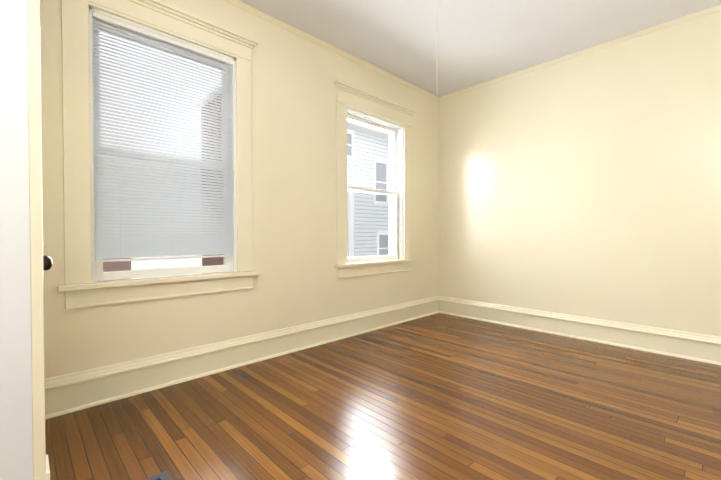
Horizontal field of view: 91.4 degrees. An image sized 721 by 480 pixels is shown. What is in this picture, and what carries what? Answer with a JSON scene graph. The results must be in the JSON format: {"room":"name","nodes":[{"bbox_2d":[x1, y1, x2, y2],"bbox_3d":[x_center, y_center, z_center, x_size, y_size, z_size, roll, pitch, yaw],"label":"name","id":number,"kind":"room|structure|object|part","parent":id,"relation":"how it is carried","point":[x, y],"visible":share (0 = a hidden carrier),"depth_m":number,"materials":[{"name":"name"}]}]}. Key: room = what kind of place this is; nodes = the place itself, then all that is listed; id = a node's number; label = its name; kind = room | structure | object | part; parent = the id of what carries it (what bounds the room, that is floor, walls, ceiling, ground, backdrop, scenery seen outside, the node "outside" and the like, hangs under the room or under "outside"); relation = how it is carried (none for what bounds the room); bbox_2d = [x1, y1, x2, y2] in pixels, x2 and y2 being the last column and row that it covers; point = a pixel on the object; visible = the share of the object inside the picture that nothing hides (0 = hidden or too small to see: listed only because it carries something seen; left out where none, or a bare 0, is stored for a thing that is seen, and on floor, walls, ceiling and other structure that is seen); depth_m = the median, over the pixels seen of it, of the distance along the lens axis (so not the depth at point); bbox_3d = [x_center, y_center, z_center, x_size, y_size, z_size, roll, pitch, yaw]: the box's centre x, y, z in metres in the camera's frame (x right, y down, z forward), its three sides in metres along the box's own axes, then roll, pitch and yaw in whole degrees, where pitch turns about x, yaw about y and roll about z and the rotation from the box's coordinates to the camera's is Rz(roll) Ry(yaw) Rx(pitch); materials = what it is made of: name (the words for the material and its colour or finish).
{"room":"empty bedroom","nodes":[
{"label":"empty bedroom","id":0,"kind":"room"},
{"bbox_2d":[0,0,32,479],"bbox_3d":[-1.470,-0.378,0.732,1.130,2.680,0.120,-1,1,-44],"label":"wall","id":1,"kind":"structure","parent":0,"point":[16,448],"depth_m":1.05,"materials":[{"name":"beige paint"}]},
{"bbox_2d":[27,0,52,479],"bbox_3d":[-1.352,-0.146,1.464,0.074,2.195,1.030,-1,1,-44],"label":"closet door","id":2,"kind":"structure","parent":1,"relation":"in","point":[39,262],"depth_m":1.10,"materials":[{"name":"paint"}]},
{"bbox_3d":[-1.145,0.083,1.252,0.074,0.055,0.055,-1,1,-44],"label":"knob","id":3,"kind":"part","parent":2,"relation":"part of","materials":[{"name":"brown metal"}]},
{"bbox_2d":[40,0,438,377],"bbox_3d":[-0.851,-0.407,2.799,5.290,2.680,0.200,-1,1,-44],"label":"wall","id":4,"kind":"structure","parent":0,"point":[295,281],"depth_m":2.82,"materials":[{"name":"beige paint"}]},
{"bbox_2d":[57,0,257,309],"bbox_3d":[-1.245,-0.566,2.313,1.158,1.880,0.177,-1,1,-44],"label":"window","id":5,"kind":"structure","parent":4,"relation":"in","point":[80,289],"depth_m":2.14,"materials":[{"name":"paint"}]},
{"bbox_3d":[-1.283,-0.537,2.353,0.744,1.457,0.035,-1,1,-44],"label":"glass","id":6,"kind":"part","parent":5,"relation":"part of","materials":[{"name":"clear glass"}]},
{"bbox_3d":[-1.295,-0.912,2.360,0.822,0.793,0.033,-1,1,-44],"label":"window sash","id":7,"kind":"part","parent":5,"relation":"part of","materials":[{"name":"white wood"}]},
{"bbox_2d":[92,11,232,261],"bbox_3d":[-1.233,-0.591,2.300,0.818,1.431,0.038,-1,1,-44],"label":"window blind","id":8,"kind":"object","parent":5,"relation":"attached to","point":[129,237],"visible":0.98,"depth_m":2.25,"materials":[{"name":"white plastic"}]},
{"bbox_3d":[-1.267,-0.159,2.342,0.822,0.795,0.042,-1,1,-44],"label":"window sash","id":9,"kind":"part","parent":5,"relation":"part of","materials":[{"name":"white wood"}]},
{"bbox_2d":[88,6,236,282],"bbox_3d":[-1.308,-0.522,2.379,0.870,1.619,0.230,-1,1,-44],"label":"liner","id":10,"kind":"object","parent":4,"relation":"in","point":[233,260],"visible":0.33,"depth_m":2.10,"materials":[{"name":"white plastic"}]},
{"bbox_2d":[103,163,223,271],"bbox_3d":[-1.317,-0.164,2.393,0.826,0.764,0.001,-1,1,-44],"label":"screen","id":11,"kind":"object","parent":10,"relation":"attached to","point":[160,260],"depth_m":2.34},
{"bbox_2d":[45,296,440,419],"bbox_3d":[-0.362,0.825,3.125,3.760,0.207,0.034,-1,1,-44],"label":"baseboard","id":12,"kind":"structure","parent":4,"relation":"attached to","point":[74,391],"depth_m":2.43,"materials":[{"name":"paint"}]},
{"bbox_2d":[334,79,415,278],"bbox_3d":[0.153,-0.560,3.658,1.158,1.830,0.177,-1,1,-44],"label":"window","id":13,"kind":"structure","parent":4,"relation":"in","point":[351,96],"depth_m":3.58,"materials":[{"name":"paint"}]},
{"bbox_3d":[0.115,-0.517,3.699,0.744,1.377,0.035,-1,1,-44],"label":"glass","id":14,"kind":"part","parent":13,"relation":"part of","materials":[{"name":"clear glass"}]},
{"bbox_3d":[0.103,-0.871,3.706,0.822,0.753,0.033,-1,1,-44],"label":"window sash","id":15,"kind":"part","parent":13,"relation":"part of","materials":[{"name":"white wood"}]},
{"bbox_3d":[0.130,-0.159,3.688,0.822,0.755,0.042,-1,1,-44],"label":"window sash","id":16,"kind":"part","parent":13,"relation":"part of","materials":[{"name":"white wood"}]},
{"bbox_2d":[347,107,403,258],"bbox_3d":[0.089,-0.501,3.725,0.870,1.539,0.230,-1,1,-44],"label":"liner","id":17,"kind":"object","parent":4,"relation":"in","point":[400,145],"visible":0.27,"depth_m":3.94,"materials":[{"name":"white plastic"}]},
{"bbox_2d":[347,191,393,256],"bbox_3d":[0.081,-0.163,3.739,0.826,0.724,0.001,-1,1,-44],"label":"screen","id":18,"kind":"object","parent":17,"relation":"attached to","point":[391,221],"depth_m":3.74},
{"bbox_2d":[45,313,720,479],"bbox_3d":[0.415,1.011,1.505,5.290,0.120,3.850,-1,1,-44],"label":"floor","id":19,"kind":"structure","parent":0,"point":[439,396],"depth_m":1.87,"materials":[{"name":"brown wood"}]},
{"bbox_2d":[145,471,170,479],"bbox_3d":[-0.825,0.950,1.213,0.350,0.010,0.280,-1,1,-44],"label":"floor vent","id":20,"kind":"object","parent":19,"relation":"in","point":[163,475],"visible":1,"depth_m":1.40,"materials":[{"name":"grey metal"}]},
{"bbox_2d":[238,0,720,96],"bbox_3d":[0.415,-1.788,1.465,5.290,0.120,3.850,-1,1,-44],"label":"ceiling","id":21,"kind":"structure","parent":0,"point":[459,45],"depth_m":2.91,"materials":[{"name":"paint"}]},
{"bbox_2d":[223,0,720,100],"bbox_3d":[0.415,-1.714,1.466,4.890,0.030,3.450,-1,1,-44],"label":"crown molding","id":22,"kind":"structure","parent":21,"relation":"attached to","point":[258,13],"depth_m":3.14,"materials":[{"name":"paint"}]},
{"bbox_2d":[438,10,720,336],"bbox_3d":[2.318,-0.413,3.177,0.200,2.680,3.650,-1,1,-44],"label":"wall","id":23,"kind":"structure","parent":0,"point":[588,185],"depth_m":3.20,"materials":[{"name":"beige paint"}]},
{"bbox_2d":[441,296,720,364],"bbox_3d":[2.164,0.824,3.186,0.034,0.207,3.330,-1,1,-44],"label":"baseboard","id":24,"kind":"structure","parent":23,"relation":"attached to","point":[680,344],"depth_m":3.19,"materials":[{"name":"paint"}]},
{"label":"outside","id":25,"kind":"structure","parent":0,"visible":0},
{"bbox_3d":[-12.094,4.389,19.821,70.000,0.200,39.780,-1,1,-44],"label":"ground","id":26,"kind":"structure","parent":25,"visible":0},
{"bbox_2d":[103,87,222,280],"bbox_3d":[-11.063,-1.303,12.251,33.300,11.400,10.200,-1,1,-44],"label":"brick block","id":27,"kind":"object","parent":26,"relation":"on","point":[213,259],"depth_m":16.97,"materials":[{"name":"red brick"}]},
{"bbox_2d":[347,119,388,262],"bbox_3d":[1.472,0.395,15.908,12.400,7.900,6.750,-1,1,-44],"label":"house","id":28,"kind":"structure","parent":26,"relation":"on","point":[357,135],"depth_m":10.57,"materials":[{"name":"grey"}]}
]}

